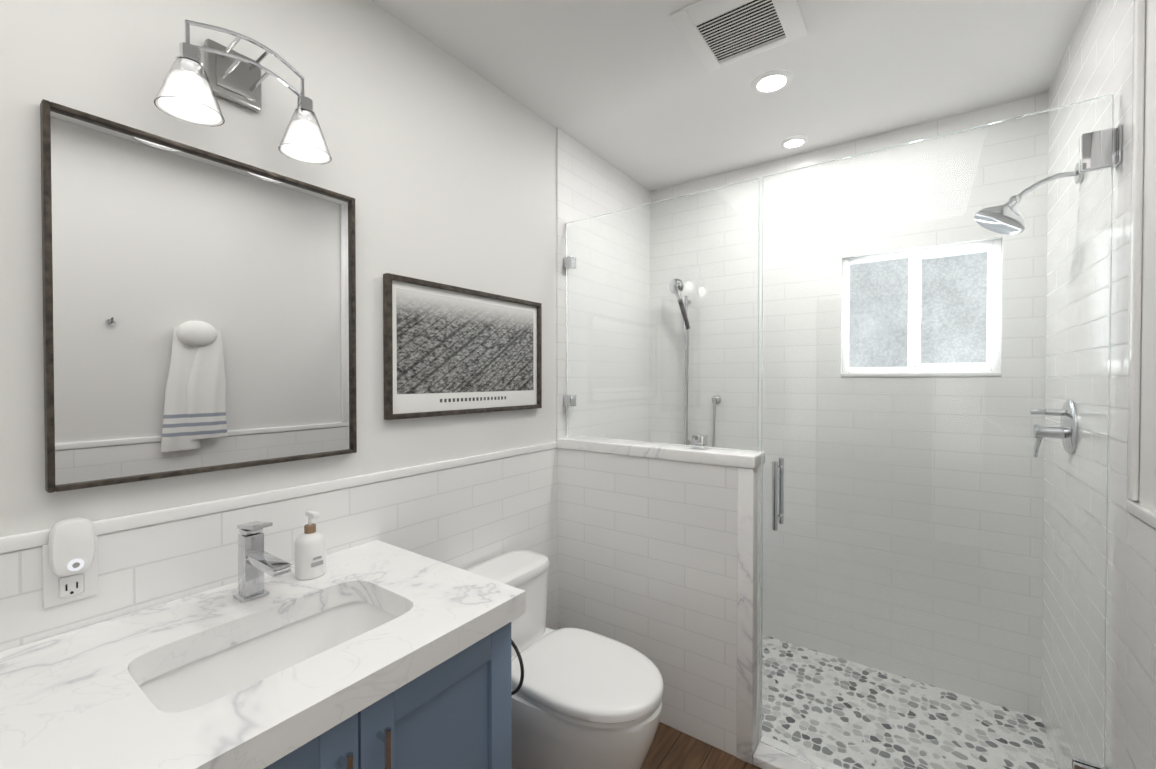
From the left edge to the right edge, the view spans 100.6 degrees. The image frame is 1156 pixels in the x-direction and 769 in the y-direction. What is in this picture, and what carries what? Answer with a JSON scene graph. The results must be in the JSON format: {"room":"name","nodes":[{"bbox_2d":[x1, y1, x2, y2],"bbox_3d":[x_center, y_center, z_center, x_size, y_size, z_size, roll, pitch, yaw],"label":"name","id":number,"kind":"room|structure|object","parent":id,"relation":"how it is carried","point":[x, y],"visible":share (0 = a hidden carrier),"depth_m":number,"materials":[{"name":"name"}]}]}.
{"room":"bathroom","nodes":[
{"label":"bathroom","id":0,"kind":"room"},
{"bbox_2d":[0,0,555,536],"bbox_3d":[-0.754,0.118,1.306,0.100,2.490,4.120,0,1,36],"label":"wall","id":1,"kind":"structure","parent":0,"point":[440,166],"depth_m":1.33,"materials":[{"name":"white paint"}]},
{"bbox_2d":[40,99,356,492],"bbox_3d":[-0.807,-0.162,1.119,0.028,0.715,0.590,0,1,36],"label":"framed mirror","id":2,"kind":"object","parent":1,"relation":"attached to","point":[199,310],"visible":1,"depth_m":1.04,"materials":[{"name":"brown metal"}]},
{"bbox_2d":[154,19,331,164],"bbox_3d":[-0.744,-0.666,1.080,0.168,0.223,0.336,0,1,36],"label":"sconce","id":3,"kind":"object","parent":1,"relation":"attached to","point":[191,87],"visible":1,"depth_m":1.08,"materials":[{"name":"white glass"}]},
{"bbox_2d":[0,441,556,553],"bbox_3d":[-0.970,0.282,0.908,0.014,0.029,3.019,1,1,36],"label":"trim","id":4,"kind":"structure","parent":1,"relation":"attached to","point":[18,542],"depth_m":1.15,"materials":[{"name":"white tile"}]},
{"bbox_2d":[0,448,557,651],"bbox_3d":[-0.971,0.808,0.916,0.010,1.020,3.020,0,1,36],"label":"tile wainscot","id":5,"kind":"structure","parent":1,"relation":"attached to","point":[465,517],"depth_m":1.31,"materials":[{"name":"white tile"}]},
{"bbox_2d":[42,517,97,607],"bbox_3d":[-0.948,0.331,0.900,0.039,0.160,0.072,0,1,36],"label":"outlet","id":6,"kind":"object","parent":5,"relation":"attached to","point":[69,563],"visible":0.98,"depth_m":0.89,"materials":[{"name":"white plastic"}]},
{"bbox_2d":[383,273,541,419],"bbox_3d":[-0.370,-0.117,1.732,0.026,0.440,0.715,0,1,36],"label":"framed art","id":7,"kind":"object","parent":1,"relation":"attached to","point":[450,350],"visible":1,"depth_m":1.66,"materials":[{"name":"brown metal"}]},
{"bbox_2d":[556,127,649,440],"bbox_3d":[0.168,0.079,2.502,0.010,2.440,0.900,0,1,36],"label":"shower wall tile","id":8,"kind":"structure","parent":1,"relation":"attached to","point":[590,183],"depth_m":2.22,"materials":[{"name":"white tile"}]},
{"bbox_2d":[641,722,761,768],"bbox_3d":[-0.274,1.349,0.424,1.725,0.050,3.020,0,1,36],"label":"floor","id":9,"kind":"structure","parent":0,"point":[671,748],"depth_m":1.69,"materials":[{"name":"brown wood"}]},
{"bbox_2d":[0,540,525,768],"bbox_3d":[-0.563,0.892,0.963,0.597,0.850,0.798,0,1,36],"label":"bathroom vanity","id":10,"kind":"object","parent":9,"relation":"on","point":[377,654],"visible":1,"depth_m":0.88,"materials":[{"name":"blue"}]},
{"bbox_2d":[233,521,290,602],"bbox_3d":[-0.669,0.382,1.021,0.176,0.168,0.052,0,1,36],"label":"faucet","id":11,"kind":"object","parent":10,"relation":"on","point":[256,561],"visible":1,"depth_m":1.04,"materials":[{"name":"silver metal"}]},
{"bbox_2d":[294,510,325,579],"bbox_3d":[-0.652,0.386,1.168,0.068,0.157,0.067,0,1,36],"label":"soap bottle","id":12,"kind":"object","parent":10,"relation":"on","point":[310,553],"visible":1,"depth_m":1.15,"materials":[{"name":"white plastic"}]},
{"bbox_2d":[466,550,663,768],"bbox_3d":[-0.062,0.976,1.551,0.703,0.668,0.375,0,1,36],"label":"toilet","id":13,"kind":"object","parent":9,"relation":"on","point":[583,699],"visible":0.6,"depth_m":1.41,"materials":[{"name":"white ceramic"}]},
{"bbox_2d":[371,0,1088,190],"bbox_3d":[-0.012,-1.170,0.759,1.925,0.100,4.120,0,1,36],"label":"ceiling","id":14,"kind":"structure","parent":0,"point":[635,90],"depth_m":1.72,"materials":[{"name":"white paint"}]},
{"bbox_2d":[669,0,807,72],"bbox_3d":[0.508,-1.125,1.501,0.330,0.008,0.330,0,1,36],"label":"ceiling vent","id":15,"kind":"object","parent":14,"relation":"in","point":[717,34],"visible":1,"depth_m":1.51,"materials":[{"name":"white plastic"}]},
{"bbox_2d":[751,69,792,93],"bbox_3d":[0.724,-1.128,1.795,0.144,0.008,0.144,0,1,36],"label":"recessed light","id":16,"kind":"object","parent":14,"relation":"in","point":[771,81],"visible":1,"depth_m":1.79,"materials":[{"name":"white plastic"}]},
{"bbox_2d":[781,136,807,148],"bbox_3d":[1.014,-1.134,2.252,0.115,0.008,0.115,0,1,36],"label":"recessed light","id":17,"kind":"object","parent":14,"relation":"in","point":[793,142],"visible":1,"depth_m":2.25,"materials":[{"name":"white plastic"}]},
{"bbox_2d":[753,741,821,768],"bbox_3d":[0.985,1.294,1.454,0.854,0.035,0.130,0,1,36],"label":"sill","id":18,"kind":"structure","parent":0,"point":[765,756],"depth_m":1.63,"materials":[{"name":"white stone"}]},
{"bbox_2d":[1136,0,1155,511],"bbox_3d":[0.730,0.131,0.245,0.100,2.490,4.120,0,1,36],"label":"wall","id":19,"kind":"structure","parent":0,"point":[1147,473],"depth_m":1.05,"materials":[{"name":"white paint"}]},
{"bbox_2d":[1048,0,1133,768],"bbox_3d":[1.549,0.091,1.485,0.010,2.440,0.930,0,1,36],"label":"shower wall tile","id":20,"kind":"structure","parent":19,"relation":"attached to","point":[1097,61],"depth_m":1.19,"materials":[{"name":"white tile"}]},
{"bbox_2d":[760,94,1121,768],"bbox_3d":[0.988,0.272,1.439,0.846,1.985,0.108,0,1,36],"label":"door glass","id":21,"kind":"object","parent":20,"relation":"attached to","point":[935,370],"visible":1,"depth_m":1.39,"materials":[{"name":"white"}]},
{"bbox_2d":[1125,512,1155,768],"bbox_3d":[0.412,0.820,-0.097,0.010,1.020,2.980,0,1,36],"label":"tile wainscot","id":22,"kind":"structure","parent":19,"relation":"attached to","point":[1140,725],"depth_m":1.04,"materials":[{"name":"white tile"}]},
{"bbox_2d":[1127,0,1155,528],"bbox_3d":[0.410,-0.400,-0.111,0.014,1.418,2.980,1,1,36],"label":"trim","id":23,"kind":"structure","parent":19,"relation":"attached to","point":[1143,513],"depth_m":1.08,"materials":[{"name":"white ceramic"}]},
{"bbox_3d":[1.157,0.105,2.411,1.725,2.490,0.100,1,1,36],"label":"wall","id":24,"kind":"structure","parent":0,"visible":0},
{"bbox_2d":[650,91,1048,450],"bbox_3d":[1.125,0.080,2.365,1.705,2.440,0.010,0,1,36],"label":"wall tile","id":25,"kind":"structure","parent":24,"relation":"attached to","point":[1033,103],"depth_m":2.24,"materials":[{"name":"white tile"}]},
{"bbox_3d":[0.866,1.330,2.019,1.725,0.050,0.900,1,1,36],"label":"floor","id":26,"kind":"structure","parent":0,"visible":0},
{"bbox_2d":[558,448,737,756],"bbox_3d":[0.269,0.795,1.959,0.795,1.020,0.120,0,1,36],"label":"wall","id":27,"kind":"structure","parent":26,"relation":"on","point":[647,557],"depth_m":1.84,"materials":[{"name":"tile"}]},
{"bbox_2d":[557,436,760,763],"bbox_3d":[0.294,0.773,1.941,0.856,1.065,0.144,0,1,36],"label":"trim","id":28,"kind":"structure","parent":27,"relation":"on","point":[748,464],"depth_m":1.67,"materials":[{"name":"white stone"}]},
{"bbox_2d":[563,178,759,452],"bbox_3d":[0.291,-0.243,1.931,0.847,0.966,0.048,0,1,36],"label":"glass panel","id":29,"kind":"object","parent":28,"relation":"on","point":[662,321],"visible":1,"depth_m":1.88,"materials":[{"name":"white"}]}
]}

